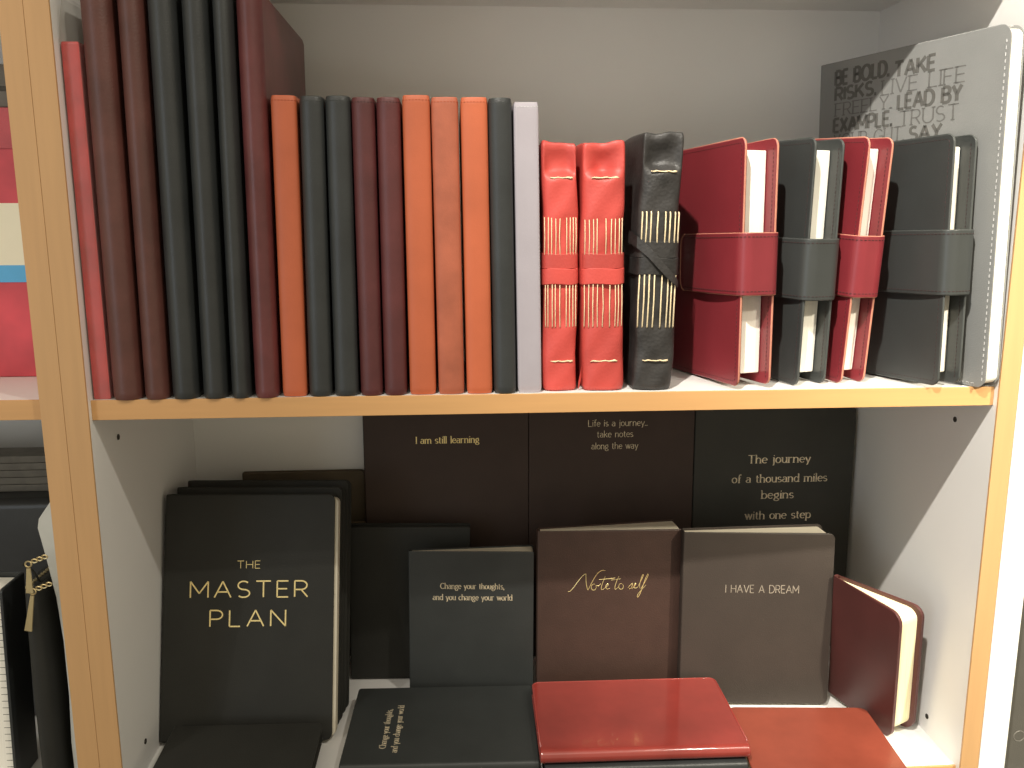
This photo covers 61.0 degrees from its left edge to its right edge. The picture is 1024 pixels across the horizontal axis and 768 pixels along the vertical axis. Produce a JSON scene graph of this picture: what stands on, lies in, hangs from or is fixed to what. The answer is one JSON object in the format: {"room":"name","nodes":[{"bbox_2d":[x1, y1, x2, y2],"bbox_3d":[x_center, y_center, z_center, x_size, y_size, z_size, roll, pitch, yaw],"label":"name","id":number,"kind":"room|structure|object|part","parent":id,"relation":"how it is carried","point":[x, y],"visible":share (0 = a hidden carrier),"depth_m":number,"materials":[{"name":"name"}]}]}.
{"room":"shop","nodes":[
{"label":"shop","id":0,"kind":"room"},
{"bbox_3d":[0.212,1.255,-0.329,4.000,0.060,2.860,-1,11,-4],"label":"floor","id":1,"kind":"structure","parent":0,"visible":0},
{"bbox_2d":[0,0,99,767],"bbox_3d":[-0.641,0.142,0.724,0.654,1.740,0.250,-1,11,-4],"label":"bookcase","id":2,"kind":"object","parent":1,"relation":"on","point":[31,408],"visible":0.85,"depth_m":0.60,"materials":[{"name":"beige wood"}]},
{"bbox_2d":[0,107,35,376],"bbox_3d":[-0.459,-0.116,0.721,0.238,0.204,0.117,-1,11,-4],"label":"book","id":3,"kind":"object","parent":2,"relation":"on","point":[17,359],"visible":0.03,"depth_m":0.67,"materials":[{"name":"red paper"}]},
{"bbox_2d":[0,64,7,107],"bbox_3d":[-0.449,-0.232,0.696,0.176,0.031,0.093,-1,11,-4],"label":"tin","id":4,"kind":"object","parent":3,"relation":"on","point":[3,94],"visible":0.02,"depth_m":0.66,"materials":[{"name":"grey"}]},
{"bbox_3d":[-0.459,-0.202,0.705,0.238,0.029,0.117,-1,11,-4],"label":"lid","id":5,"kind":"part","parent":3,"relation":"part of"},
{"bbox_2d":[0,571,37,767],"bbox_3d":[-0.399,0.230,0.681,0.036,0.163,0.036,-1,11,-4],"label":"notebook","id":6,"kind":"object","parent":2,"relation":"on","point":[18,739],"visible":0.98,"depth_m":0.68,"materials":[{"name":"black leather"}]},
{"bbox_3d":[-0.642,0.001,0.692,0.624,0.014,0.223,-1,11,-4],"label":"shelf","id":7,"kind":"part","parent":2,"relation":"part of","materials":[{"name":"white plastic"}]},
{"bbox_3d":[-0.649,0.122,0.831,0.624,1.740,0.006,-1,11,-4],"label":"panel","id":8,"kind":"part","parent":2,"relation":"part of","materials":[{"name":"white plastic"}]},
{"bbox_2d":[0,491,49,714],"bbox_3d":[-0.464,0.189,0.795,0.226,0.202,0.096,-1,11,-4],"label":"storage box","id":9,"kind":"object","parent":2,"relation":"on","point":[20,511],"visible":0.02,"depth_m":0.74,"materials":[{"name":"black"}]},
{"bbox_2d":[0,484,48,491],"bbox_3d":[-0.460,0.088,0.767,0.212,0.006,0.030,-1,11,-4],"label":"album","id":10,"kind":"object","parent":9,"relation":"on","point":[11,487],"visible":0.17,"depth_m":0.75,"materials":[{"name":"grey"}]},
{"bbox_2d":[0,477,47,484],"bbox_3d":[-0.457,0.082,0.766,0.212,0.006,0.030,-1,11,-4],"label":"album","id":11,"kind":"object","parent":10,"relation":"on","point":[4,480],"visible":0.09,"depth_m":0.75,"materials":[{"name":"grey"}]},
{"bbox_2d":[0,469,46,477],"bbox_3d":[-0.460,0.075,0.764,0.212,0.006,0.030,-1,11,-4],"label":"album","id":12,"kind":"object","parent":11,"relation":"on","point":[3,473],"visible":0.12,"depth_m":0.75,"materials":[{"name":"grey"}]},
{"bbox_2d":[0,462,45,469],"bbox_3d":[-0.458,0.069,0.763,0.212,0.006,0.030,-1,11,-4],"label":"album","id":13,"kind":"object","parent":12,"relation":"on","point":[38,465],"visible":0.13,"depth_m":0.75,"materials":[{"name":"grey"}]},
{"bbox_2d":[0,447,45,462],"bbox_3d":[-0.461,0.063,0.762,0.212,0.006,0.030,-1,11,-4],"label":"album","id":14,"kind":"object","parent":13,"relation":"on","point":[18,454],"visible":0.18,"depth_m":0.75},
{"bbox_3d":[-0.641,0.308,0.750,0.624,0.014,0.223,-1,11,-4],"label":"shelf","id":15,"kind":"part","parent":2,"relation":"part of","materials":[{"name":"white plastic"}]},
{"bbox_2d":[22,555,73,767],"bbox_3d":[-0.356,0.212,0.687,0.026,0.197,0.093,-3,11,-13],"label":"pouch","id":16,"kind":"object","parent":2,"relation":"on","point":[43,624],"visible":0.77,"depth_m":0.66,"materials":[{"name":"black leather"}]},
{"bbox_3d":[-0.344,0.137,0.629,0.018,0.029,0.002,-1,11,-4],"label":"zipper pull","id":17,"kind":"part","parent":16,"relation":"part of","materials":[{"name":"gold metal"}]},
{"bbox_3d":[-0.345,0.162,0.634,0.022,0.038,0.002,-1,11,-4],"label":"zipper pull","id":18,"kind":"part","parent":16,"relation":"part of","materials":[{"name":"gold metal"}]},
{"bbox_2d":[38,503,77,767],"bbox_3d":[-0.339,0.180,0.678,0.022,0.263,0.046,-1,11,-4],"label":"gift bag","id":19,"kind":"object","parent":2,"relation":"on","point":[45,528],"visible":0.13,"depth_m":0.65,"materials":[{"name":"white paper"}]},
{"bbox_2d":[23,0,1023,767],"bbox_3d":[0.025,0.132,0.767,0.680,1.740,0.250,-1,11,-4],"label":"bookcase","id":20,"kind":"object","parent":1,"relation":"on","point":[931,463],"visible":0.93,"depth_m":0.74,"materials":[{"name":"white wood"}]},
{"bbox_2d":[61,41,113,398],"bbox_3d":[-0.290,-0.132,0.654,0.012,0.262,0.152,-1,11,-4],"label":"notebook","id":21,"kind":"object","parent":20,"relation":"on","point":[73,55],"visible":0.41,"depth_m":0.58,"materials":[{"name":"red leather"}]},
{"bbox_2d":[80,0,145,399],"bbox_3d":[-0.273,-0.138,0.660,0.020,0.272,0.174,-1,11,-4],"label":"notebook","id":22,"kind":"object","parent":20,"relation":"on","point":[100,22],"visible":0.41,"depth_m":0.58,"materials":[{"name":"brown leather"}]},
{"bbox_3d":[-0.307,0.137,0.747,0.016,1.740,0.248,-1,11,-4],"label":"panel","id":23,"kind":"part","parent":20,"relation":"part of","materials":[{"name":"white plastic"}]},
{"bbox_2d":[117,0,173,399],"bbox_3d":[-0.252,-0.138,0.662,0.017,0.270,0.174,0,11,-4],"label":"notebook","id":24,"kind":"object","parent":20,"relation":"on","point":[133,19],"visible":0.34,"depth_m":0.58,"materials":[{"name":"brown leather"}]},
{"bbox_2d":[147,0,203,398],"bbox_3d":[-0.233,-0.139,0.663,0.018,0.272,0.174,0,11,-4],"label":"notebook","id":25,"kind":"object","parent":20,"relation":"on","point":[164,16],"visible":0.41,"depth_m":0.58,"materials":[{"name":"black leather"}]},
{"bbox_2d":[181,0,231,398],"bbox_3d":[-0.212,-0.139,0.664,0.017,0.271,0.174,0,11,-4],"label":"notebook","id":26,"kind":"object","parent":20,"relation":"on","point":[197,15],"visible":0.44,"depth_m":0.58,"materials":[{"name":"black leather"}]},
{"bbox_2d":[212,0,255,398],"bbox_3d":[-0.194,-0.139,0.665,0.014,0.272,0.174,0,11,-4],"label":"notebook","id":27,"kind":"object","parent":20,"relation":"on","point":[224,11],"visible":0.48,"depth_m":0.58,"materials":[{"name":"black leather"}]},
{"bbox_2d":[153,723,322,767],"bbox_3d":[-0.213,0.310,0.627,0.122,0.025,0.190,-1,11,-2],"label":"planner","id":28,"kind":"object","parent":20,"relation":"on","point":[287,745],"visible":1,"depth_m":0.69,"materials":[{"name":"black leather"}]},
{"bbox_2d":[159,493,339,742],"bbox_3d":[-0.223,0.198,0.744,0.148,0.203,0.069,0,11,-2],"label":"planner","id":29,"kind":"object","parent":20,"relation":"on","point":[250,630],"visible":0.88,"depth_m":0.74,"materials":[{"name":"black leather"}]},
{"bbox_2d":[177,486,344,723],"bbox_3d":[-0.221,0.194,0.762,0.146,0.204,0.073,0,11,-2],"label":"planner","id":30,"kind":"object","parent":20,"relation":"on","point":[339,491],"visible":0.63,"depth_m":0.76,"materials":[{"name":"black leather"}]},
{"bbox_2d":[188,480,351,712],"bbox_3d":[-0.219,0.190,0.782,0.146,0.204,0.073,0,11,-2],"label":"planner","id":31,"kind":"object","parent":20,"relation":"on","point":[345,484],"visible":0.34,"depth_m":0.78,"materials":[{"name":"black leather"}]},
{"bbox_2d":[236,0,305,397],"bbox_3d":[-0.177,-0.138,0.664,0.017,0.269,0.170,0,11,-4],"label":"notebook","id":32,"kind":"object","parent":20,"relation":"on","point":[271,53],"visible":0.6,"depth_m":0.59,"materials":[{"name":"red leather"}]},
{"bbox_2d":[271,95,309,395],"bbox_3d":[-0.157,-0.105,0.668,0.017,0.204,0.152,0,11,-4],"label":"notebook","id":33,"kind":"object","parent":20,"relation":"on","point":[285,109],"visible":0.64,"depth_m":0.59,"materials":[{"name":"orange leather"}]},
{"bbox_2d":[242,469,365,654],"bbox_3d":[-0.202,0.180,0.863,0.117,0.194,0.010,-1,11,-4],"label":"notebook","id":34,"kind":"object","parent":20,"relation":"on","point":[355,476],"visible":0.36,"depth_m":0.84,"materials":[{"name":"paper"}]},
{"bbox_2d":[300,96,334,396],"bbox_3d":[-0.139,-0.105,0.668,0.016,0.203,0.154,0,11,-4],"label":"notebook","id":35,"kind":"object","parent":20,"relation":"on","point":[312,108],"visible":0.63,"depth_m":0.59,"materials":[{"name":"black leather"}]},
{"bbox_2d":[325,95,360,395],"bbox_3d":[-0.121,-0.105,0.669,0.017,0.203,0.154,0,11,-4],"label":"notebook","id":36,"kind":"object","parent":20,"relation":"on","point":[338,108],"visible":0.71,"depth_m":0.59,"materials":[{"name":"black leather"}]},
{"bbox_2d":[351,97,384,395],"bbox_3d":[-0.104,-0.105,0.670,0.016,0.202,0.154,-1,11,-4],"label":"notebook","id":37,"kind":"object","parent":20,"relation":"on","point":[364,111],"visible":0.75,"depth_m":0.60,"materials":[{"name":"leather"}]},
{"bbox_2d":[376,97,409,394],"bbox_3d":[-0.087,-0.105,0.671,0.016,0.203,0.154,-1,11,-4],"label":"notebook","id":38,"kind":"object","parent":20,"relation":"on","point":[389,109],"visible":0.8,"depth_m":0.60,"materials":[{"name":"leather"}]},
{"bbox_2d":[350,523,469,677],"bbox_3d":[-0.097,0.207,0.828,0.114,0.151,0.014,0,10,-2],"label":"notebook","id":39,"kind":"object","parent":20,"relation":"on","point":[379,583],"visible":0.66,"depth_m":0.82,"materials":[{"name":"black leather"}]},
{"bbox_2d":[402,95,437,394],"bbox_3d":[-0.069,-0.107,0.673,0.019,0.204,0.152,-1,11,-4],"label":"notebook","id":40,"kind":"object","parent":20,"relation":"on","point":[416,109],"visible":0.91,"depth_m":0.60,"materials":[{"name":"orange leather"}]},
{"bbox_2d":[339,685,539,767],"bbox_3d":[-0.058,0.294,0.735,0.156,0.017,0.115,0,11,-2],"label":"notebook","id":41,"kind":"object","parent":20,"relation":"on","point":[471,726],"visible":1,"depth_m":0.72,"materials":[{"name":"black leather"}]},
{"bbox_2d":[362,413,527,546],"bbox_3d":[-0.063,0.151,0.857,0.158,0.252,0.014,-1,10,-4],"label":"quote journal","id":42,"kind":"object","parent":20,"relation":"on","point":[472,469],"visible":0.56,"depth_m":0.84,"materials":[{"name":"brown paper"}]},
{"bbox_2d":[431,97,463,393],"bbox_3d":[-0.049,-0.106,0.675,0.018,0.203,0.152,-1,11,-4],"label":"notebook","id":43,"kind":"object","parent":20,"relation":"on","point":[444,110],"visible":1,"depth_m":0.60,"materials":[{"name":"orange leather"}]},
{"bbox_2d":[408,545,533,687],"bbox_3d":[-0.037,0.218,0.801,0.114,0.140,0.030,0,11,1],"label":"notebook","id":44,"kind":"object","parent":20,"relation":"on","point":[471,608],"visible":0.91,"depth_m":0.79,"materials":[{"name":"black leather"}]},
{"bbox_2d":[459,97,491,393],"bbox_3d":[-0.029,-0.107,0.676,0.018,0.203,0.152,-1,11,-4],"label":"notebook","id":45,"kind":"object","parent":20,"relation":"on","point":[473,120],"visible":1,"depth_m":0.60,"materials":[{"name":"orange leather"}]},
{"bbox_2d":[487,98,515,393],"bbox_3d":[-0.011,-0.107,0.676,0.016,0.202,0.154,-2,11,-4],"label":"notebook","id":46,"kind":"object","parent":20,"relation":"on","point":[500,164],"visible":0.8,"depth_m":0.60,"materials":[{"name":"black leather"}]},
{"bbox_2d":[512,102,540,392],"bbox_3d":[0.006,-0.106,0.679,0.017,0.200,0.150,-2,11,-4],"label":"notebook","id":47,"kind":"object","parent":20,"relation":"on","point":[525,129],"visible":0.85,"depth_m":0.61,"materials":[{"name":"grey leather"}]},
{"bbox_3d":[0.018,0.112,0.874,0.650,1.740,0.006,-1,11,-4],"label":"panel","id":48,"kind":"part","parent":20,"relation":"part of","materials":[{"name":"white plastic"}]},
{"bbox_3d":[0.025,-0.007,0.735,0.650,0.014,0.223,-1,11,-4],"label":"shelf","id":49,"kind":"part","parent":20,"relation":"part of","materials":[{"name":"white plastic"}]},
{"bbox_3d":[0.026,0.298,0.793,0.650,0.014,0.223,-1,11,-4],"label":"shelf","id":50,"kind":"part","parent":20,"relation":"part of","materials":[{"name":"white plastic"}]},
{"bbox_2d":[539,140,577,390],"bbox_3d":[0.030,-0.093,0.677,0.029,0.176,0.133,-1,11,-4],"label":"notebook","id":51,"kind":"object","parent":20,"relation":"on","point":[558,202],"visible":0.87,"depth_m":0.61,"materials":[{"name":"red leather"}]},
{"bbox_3d":[0.024,-0.327,0.674,0.650,0.014,0.223,-1,11,-4],"label":"shelf","id":52,"kind":"part","parent":20,"relation":"part of","materials":[{"name":"white plastic"}]},
{"bbox_2d":[575,140,624,389],"bbox_3d":[0.061,-0.094,0.678,0.035,0.176,0.134,-1,11,-4],"label":"notebook","id":53,"kind":"object","parent":20,"relation":"on","point":[600,167],"visible":0.88,"depth_m":0.61,"materials":[{"name":"red leather"}]},
{"bbox_2d":[536,519,680,681],"bbox_3d":[0.087,0.207,0.806,0.133,0.160,0.046,-1,11,-3],"label":"notebook","id":54,"kind":"object","parent":20,"relation":"on","point":[607,595],"visible":0.91,"depth_m":0.79,"materials":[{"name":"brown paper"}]},
{"bbox_2d":[527,410,694,655],"bbox_3d":[0.097,0.146,0.867,0.162,0.256,0.014,-1,10,-4],"label":"quote journal","id":55,"kind":"object","parent":20,"relation":"on","point":[585,468],"visible":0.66,"depth_m":0.85,"materials":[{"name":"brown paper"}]},
{"bbox_2d":[542,757,747,767],"bbox_3d":[0.102,0.295,0.726,0.159,0.017,0.104,-1,11,-3],"label":"notebook","id":56,"kind":"object","parent":20,"relation":"on","point":[736,762],"visible":0.2,"depth_m":0.68,"materials":[{"name":"black leather"}]},
{"bbox_2d":[532,677,750,763],"bbox_3d":[0.102,0.279,0.727,0.165,0.012,0.105,-1,11,-3],"label":"notebook","id":57,"kind":"object","parent":56,"relation":"on","point":[663,718],"visible":1,"depth_m":0.71,"materials":[{"name":"red leather"}]},
{"bbox_2d":[622,131,683,389],"bbox_3d":[0.099,-0.097,0.679,0.035,0.182,0.142,-1,11,-3],"label":"notebook","id":58,"kind":"object","parent":20,"relation":"on","point":[653,162],"visible":0.92,"depth_m":0.62,"materials":[{"name":"black leather"}]},
{"bbox_2d":[672,137,778,385],"bbox_3d":[0.158,-0.093,0.669,0.036,0.178,0.119,-4,11,-17],"label":"notebook","id":59,"kind":"object","parent":20,"relation":"on","point":[726,290],"visible":0.95,"depth_m":0.64,"materials":[{"name":"leather"}]},
{"bbox_2d":[677,524,834,703],"bbox_3d":[0.218,0.208,0.794,0.136,0.161,0.046,0,11,1],"label":"notebook","id":60,"kind":"object","parent":20,"relation":"on","point":[755,602],"visible":0.89,"depth_m":0.78,"materials":[{"name":"leather"}]},
{"bbox_2d":[691,407,855,637],"bbox_3d":[0.259,0.146,0.877,0.161,0.251,0.014,-1,10,-4],"label":"quote journal","id":61,"kind":"object","parent":20,"relation":"on","point":[752,467],"visible":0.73,"depth_m":0.86,"materials":[{"name":"black leather"}]},
{"bbox_2d":[771,137,844,384],"bbox_3d":[0.206,-0.096,0.676,0.034,0.180,0.111,-4,11,-20],"label":"notebook","id":62,"kind":"object","parent":20,"relation":"on","point":[810,174],"visible":0.62,"depth_m":0.64,"materials":[{"name":"black leather"}]},
{"bbox_2d":[731,707,906,767],"bbox_3d":[0.247,0.298,0.714,0.121,0.014,0.095,0,11,1],"label":"notebook","id":63,"kind":"object","parent":20,"relation":"on","point":[778,737],"visible":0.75,"depth_m":0.71,"materials":[{"name":"orange leather"}]},
{"bbox_2d":[815,136,893,382],"bbox_3d":[0.242,-0.099,0.680,0.031,0.184,0.112,-4,11,-19],"label":"notebook","id":64,"kind":"object","parent":20,"relation":"on","point":[867,165],"visible":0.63,"depth_m":0.64,"materials":[{"name":"leather"}]},
{"bbox_2d":[828,574,923,734],"bbox_3d":[0.314,0.234,0.757,0.038,0.124,0.084,-5,12,-23],"label":"notebook","id":65,"kind":"object","parent":20,"relation":"on","point":[876,639],"visible":0.96,"depth_m":0.74,"materials":[{"name":"leather"}]},
{"bbox_2d":[819,24,1023,386],"bbox_3d":[0.310,-0.136,0.693,0.022,0.252,0.183,-5,12,-22],"label":"quote journal","id":66,"kind":"object","parent":20,"relation":"on","point":[966,83],"visible":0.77,"depth_m":0.63,"materials":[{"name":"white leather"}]},
{"bbox_2d":[865,133,977,384],"bbox_3d":[0.297,-0.095,0.669,0.031,0.181,0.118,-5,12,-22],"label":"notebook","id":67,"kind":"object","parent":20,"relation":"on","point":[917,333],"visible":0.74,"depth_m":0.64,"materials":[{"name":"black leather"}]},
{"bbox_3d":[0.357,0.127,0.789,0.014,1.740,0.248,-1,11,-4],"label":"panel","id":68,"kind":"part","parent":20,"relation":"part of","materials":[{"name":"white plastic"}]},
{"bbox_2d":[978,344,1023,767],"bbox_3d":[0.720,0.122,0.811,0.712,1.740,0.250,-1,11,-4],"label":"wall","id":69,"kind":"structure","parent":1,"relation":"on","point":[1010,587],"depth_m":0.67,"materials":[{"name":"white paint"}]},
{"bbox_2d":[1004,598,1023,767],"bbox_3d":[0.478,0.242,0.709,0.162,0.165,0.014,-1,11,-4],"label":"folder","id":70,"kind":"object","parent":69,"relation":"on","point":[1014,758],"visible":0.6,"depth_m":0.70,"materials":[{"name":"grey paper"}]}
]}

